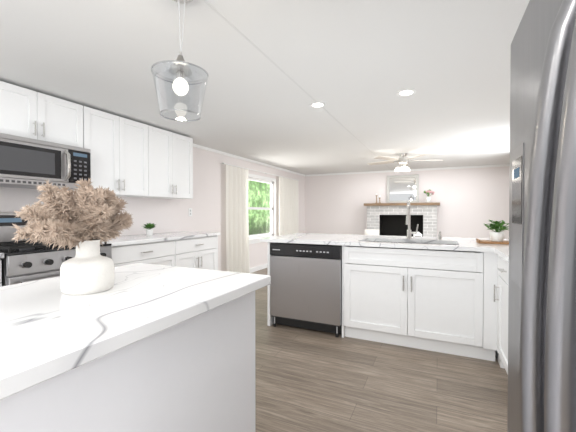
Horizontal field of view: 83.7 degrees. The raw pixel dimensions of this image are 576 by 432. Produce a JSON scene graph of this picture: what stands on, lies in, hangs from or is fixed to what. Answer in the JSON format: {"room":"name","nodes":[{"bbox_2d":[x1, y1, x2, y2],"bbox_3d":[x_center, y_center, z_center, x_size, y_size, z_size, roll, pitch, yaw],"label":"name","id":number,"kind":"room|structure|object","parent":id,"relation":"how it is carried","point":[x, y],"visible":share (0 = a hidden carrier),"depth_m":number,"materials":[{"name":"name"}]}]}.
{"room":"kitchen","nodes":[
{"label":"kitchen","id":0,"kind":"room"},
{"bbox_2d":[0,147,304,270],"bbox_3d":[-1.934,0.038,3.827,0.100,2.210,11.300,0,1,25],"label":"wall","id":1,"kind":"structure","parent":0,"point":[207,203],"depth_m":5.00,"materials":[{"name":"paint"}]},
{"bbox_2d":[0,81,87,148],"bbox_3d":[-2.211,-0.822,2.720,0.315,0.414,0.760,0,1,25],"label":"upper cabinet","id":2,"kind":"object","parent":1,"relation":"attached to","point":[24,112],"depth_m":2.67,"materials":[{"name":"white wood"}]},
{"bbox_2d":[0,133,90,189],"bbox_3d":[-2.134,-0.427,2.689,0.475,0.368,0.756,0,1,25],"label":"over-the-range microwave","id":3,"kind":"object","parent":2,"relation":"attached to","point":[29,163],"visible":0.92,"depth_m":2.59,"materials":[{"name":"silver metal"}]},
{"bbox_2d":[67,106,155,196],"bbox_3d":[-1.879,-0.629,3.433,0.315,0.816,0.798,0,1,25],"label":"upper cabinet","id":4,"kind":"object","parent":1,"relation":"attached to","point":[130,158],"depth_m":3.36,"materials":[{"name":"white wood"}]},
{"bbox_2d":[148,128,192,198],"bbox_3d":[-1.593,-0.637,4.047,0.315,0.816,0.798,0,1,25],"label":"upper cabinet","id":5,"kind":"object","parent":1,"relation":"attached to","point":[174,152],"depth_m":4.02,"materials":[{"name":"white wood"}]},
{"bbox_2d":[193,144,304,175],"bbox_3d":[-0.547,-1.078,6.647,0.020,0.044,4.710,0,1,25],"label":"crown molding","id":6,"kind":"structure","parent":1,"relation":"attached to","point":[257,162],"depth_m":5.92,"materials":[{"name":"white wood"}]},
{"bbox_2d":[250,263,267,272],"bbox_3d":[-0.529,1.063,6.720,0.012,0.090,4.650,0,1,25],"label":"baseboard","id":7,"kind":"structure","parent":1,"relation":"attached to","point":[260,267],"depth_m":6.55,"materials":[{"name":"white wood"}]},
{"bbox_2d":[222,162,298,180],"bbox_3d":[-0.436,-0.893,6.791,0.101,0.032,3.192,0,1,25],"label":"curtain rod","id":8,"kind":"object","parent":1,"relation":"attached to","point":[257,171],"visible":0.88,"depth_m":6.33,"materials":[{"name":"white metal"}]},
{"bbox_2d":[226,165,249,272],"bbox_3d":[-0.893,0.112,5.742,0.099,1.955,0.730,0,1,25],"label":"curtain","id":9,"kind":"object","parent":8,"relation":"hanging from","point":[237,236],"visible":0.96,"depth_m":5.75,"materials":[{"name":"white fabric"}]},
{"bbox_2d":[279,177,298,235],"bbox_3d":[0.014,0.089,7.686,0.099,1.955,1.060,0,1,25],"label":"curtain","id":10,"kind":"object","parent":8,"relation":"hanging from","point":[288,206],"visible":0.65,"depth_m":7.65,"materials":[{"name":"white fabric"}]},
{"bbox_2d":[248,173,276,243],"bbox_3d":[-0.580,-0.141,6.669,0.120,1.370,1.370,0,1,25],"label":"window","id":11,"kind":"structure","parent":1,"relation":"in","point":[252,240],"depth_m":6.84,"materials":[{"name":"clear glass"}]},
{"bbox_2d":[0,0,529,174],"bbox_3d":[1.247,-1.087,2.329,7.120,0.082,11.300,0,1,25],"label":"ceiling","id":12,"kind":"structure","parent":0,"point":[274,69],"depth_m":2.32,"materials":[{"name":"paint"}]},
{"bbox_2d":[151,0,208,121],"bbox_3d":[-0.496,-0.749,1.483,0.252,0.576,0.252,0,1,25],"label":"pendant light","id":13,"kind":"object","parent":12,"relation":"hanging from","point":[179,69],"visible":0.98,"depth_m":1.47,"materials":[{"name":"clear glass"}]},
{"bbox_2d":[309,102,325,107],"bbox_3d":[0.283,-1.054,3.055,0.160,0.006,0.160,0,1,25],"label":"recessed light","id":14,"kind":"object","parent":12,"relation":"in","point":[317,105],"visible":1,"depth_m":3.06,"materials":[{"name":"white plastic"}]},
{"bbox_2d":[367,153,432,171],"bbox_3d":[2.036,-0.942,5.694,1.291,0.294,1.242,0,1,25],"label":"ceiling fan","id":15,"kind":"object","parent":12,"relation":"hanging from","point":[403,161],"visible":1,"depth_m":5.59,"materials":[{"name":"silver metal"}]},
{"bbox_2d":[396,89,415,96],"bbox_3d":[1.010,-1.050,2.744,0.160,0.006,0.160,0,1,25],"label":"recessed light","id":16,"kind":"object","parent":12,"relation":"in","point":[405,92],"visible":1,"depth_m":2.73,"materials":[{"name":"white plastic"}]},
{"bbox_2d":[251,268,507,431],"bbox_3d":[1.247,1.201,2.357,7.120,0.080,11.300,0,1,25],"label":"floor","id":17,"kind":"structure","parent":0,"point":[308,380],"depth_m":2.19,"materials":[{"name":"brown wood"}]},
{"bbox_2d":[0,253,3,286],"bbox_3d":[-2.418,0.710,1.874,0.672,0.914,0.977,0,1,25],"label":"base cabinet","id":18,"kind":"object","parent":17,"relation":"on","point":[1,255],"visible":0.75,"depth_m":2.18,"materials":[{"name":"white wood"}]},
{"bbox_2d":[0,213,111,285],"bbox_3d":[-2.004,0.565,2.641,0.752,1.185,0.756,0,1,25],"label":"range","id":19,"kind":"object","parent":17,"relation":"on","point":[23,261],"visible":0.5,"depth_m":2.37,"materials":[{"name":"silver metal"}]},
{"bbox_2d":[0,291,254,431],"bbox_3d":[-0.874,0.745,0.654,0.720,0.874,1.960,0,1,25],"label":"kitchen island","id":20,"kind":"object","parent":17,"relation":"on","point":[140,347],"depth_m":0.93,"materials":[{"name":"paint"}]},
{"bbox_2d":[0,263,270,402],"bbox_3d":[-0.874,0.288,0.649,0.810,0.040,2.050,0,1,25],"label":"island countertop","id":21,"kind":"structure","parent":20,"relation":"on","point":[47,333],"depth_m":0.88,"materials":[{"name":"white stone"}]},
{"bbox_2d":[12,178,133,294],"bbox_3d":[-0.739,0.069,1.122,0.352,0.386,0.390,0,1,25],"label":"vase","id":22,"kind":"object","parent":21,"relation":"on","point":[86,218],"visible":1,"depth_m":1.07,"materials":[{"name":"ceramic"}]},
{"bbox_2d":[112,239,181,266],"bbox_3d":[-1.717,0.709,3.420,0.635,0.879,0.880,0,1,25],"label":"base cabinet","id":23,"kind":"object","parent":17,"relation":"on","point":[168,254],"depth_m":3.31,"materials":[{"name":"white wood"}]},
{"bbox_2d":[102,231,220,246],"bbox_3d":[-1.550,0.248,3.740,0.664,0.035,1.616,0,1,25],"label":"countertop","id":24,"kind":"structure","parent":23,"relation":"on","point":[124,241],"depth_m":3.52,"materials":[{"name":"white stone"}]},
{"bbox_2d":[144,223,154,234],"bbox_3d":[-1.654,0.153,3.846,0.143,0.151,0.161,0,1,25],"label":"potted plant","id":25,"kind":"object","parent":24,"relation":"on","point":[150,226],"visible":1,"depth_m":3.82,"materials":[{"name":"plant"}]},
{"bbox_2d":[182,235,217,269],"bbox_3d":[-1.393,0.700,4.114,0.635,0.879,0.772,0,1,25],"label":"base cabinet","id":26,"kind":"object","parent":17,"relation":"on","point":[198,250],"depth_m":4.01,"materials":[{"name":"white wood"}]},
{"bbox_2d":[270,243,341,336],"bbox_3d":[0.270,0.714,3.432,0.750,0.868,0.571,0,1,25],"label":"dishwasher","id":27,"kind":"object","parent":17,"relation":"on","point":[306,287],"visible":0.98,"depth_m":3.16,"materials":[{"name":"silver metal"}]},
{"bbox_2d":[364,202,439,236],"bbox_3d":[2.582,0.400,7.412,1.660,1.400,0.787,0,1,25],"label":"fireplace","id":28,"kind":"object","parent":17,"relation":"on","point":[387,219],"visible":0.46,"depth_m":7.60,"materials":[{"name":"brick"}]},
{"bbox_2d":[364,229,378,234],"bbox_3d":[1.954,0.492,7.510,0.340,0.352,0.147,0,1,25],"label":"hearth","id":29,"kind":"object","parent":28,"relation":"on","point":[371,232],"visible":0.48,"depth_m":7.50,"materials":[{"name":"brick"}]},
{"bbox_2d":[424,190,434,202],"bbox_3d":[3.220,-0.452,7.341,0.234,0.301,0.177,0,1,25],"label":"flower vase","id":30,"kind":"object","parent":28,"relation":"on","point":[428,198],"visible":1,"depth_m":7.30,"materials":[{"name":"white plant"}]},
{"bbox_2d":[484,253,495,360],"bbox_3d":[2.012,0.719,2.585,0.630,0.879,0.690,0,1,25],"label":"base cabinet","id":31,"kind":"object","parent":17,"relation":"on","point":[489,258],"depth_m":2.52,"materials":[{"name":"white wood"}]},
{"bbox_2d":[496,257,507,374],"bbox_3d":[1.773,0.725,2.073,0.630,0.879,0.661,0,1,25],"label":"base cabinet","id":32,"kind":"object","parent":17,"relation":"on","point":[501,265],"depth_m":2.35,"materials":[{"name":"white wood"}]},
{"bbox_2d":[260,233,508,252],"bbox_3d":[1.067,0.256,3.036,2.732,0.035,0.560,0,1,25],"label":"countertop","id":33,"kind":"structure","parent":32,"relation":"on","point":[461,246],"depth_m":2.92,"materials":[{"name":"white stone"}]},
{"bbox_2d":[356,241,459,276],"bbox_3d":[1.140,0.382,3.070,0.863,0.240,0.448,0,1,25],"label":"sink","id":34,"kind":"object","parent":33,"relation":"in","point":[434,262],"depth_m":2.78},
{"bbox_2d":[406,201,418,238],"bbox_3d":[1.252,0.044,3.253,0.124,0.382,0.222,0,1,25],"label":"faucet","id":35,"kind":"object","parent":33,"relation":"on","point":[408,220],"visible":1,"depth_m":3.30,"materials":[{"name":"silver metal"}]},
{"bbox_2d":[476,220,508,244],"bbox_3d":[1.851,0.135,2.846,0.300,0.211,0.200,0,1,25],"label":"potted plant","id":36,"kind":"object","parent":33,"relation":"on","point":[497,237],"visible":0.92,"depth_m":2.81,"materials":[{"name":"green plant"}]},
{"bbox_2d":[492,249,508,264],"bbox_3d":[1.518,0.275,1.547,0.656,0.035,1.758,0,1,25],"label":"countertop","id":37,"kind":"structure","parent":32,"relation":"on","point":[504,253],"depth_m":2.25,"materials":[{"name":"white stone"}]},
{"bbox_2d":[508,265,508,295],"bbox_3d":[1.534,0.731,1.561,0.630,0.879,0.710,0,1,25],"label":"base cabinet","id":38,"kind":"object","parent":17,"relation":"on","point":[508,265],"depth_m":2.10,"materials":[{"name":"white wood"}]},
{"bbox_2d":[507,0,575,431],"bbox_3d":[0.758,0.341,0.362,0.829,1.690,1.000,0,1,25],"label":"refrigerator","id":39,"kind":"object","parent":17,"relation":"on","point":[542,306],"visible":1,"depth_m":0.49,"materials":[{"name":"silver metal"}]},
{"bbox_2d":[305,166,509,238],"bbox_3d":[3.614,-0.006,7.418,7.120,2.210,0.100,0,1,25],"label":"wall","id":40,"kind":"structure","parent":0,"point":[471,200],"depth_m":7.45,"materials":[{"name":"paint"}]},
{"bbox_2d":[387,174,418,202],"bbox_3d":[2.753,-0.645,7.730,0.730,0.678,0.041,0,1,25],"label":"mirror","id":41,"kind":"object","parent":40,"relation":"attached to","point":[402,188],"visible":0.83,"depth_m":7.72,"materials":[{"name":"clear glass"}]},
{"bbox_2d":[305,164,509,175],"bbox_3d":[3.588,-1.087,7.351,6.920,0.044,0.020,0,1,25],"label":"crown molding","id":42,"kind":"structure","parent":40,"relation":"attached to","point":[501,165],"depth_m":7.56,"materials":[{"name":"white wood"}]},
{"label":"outside","id":43,"kind":"structure","parent":0,"visible":0},
{"bbox_2d":[248,180,269,234],"bbox_3d":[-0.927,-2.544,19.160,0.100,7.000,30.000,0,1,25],"label":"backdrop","id":44,"kind":"structure","parent":43,"point":[259,204],"depth_m":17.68,"materials":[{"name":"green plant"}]}
]}

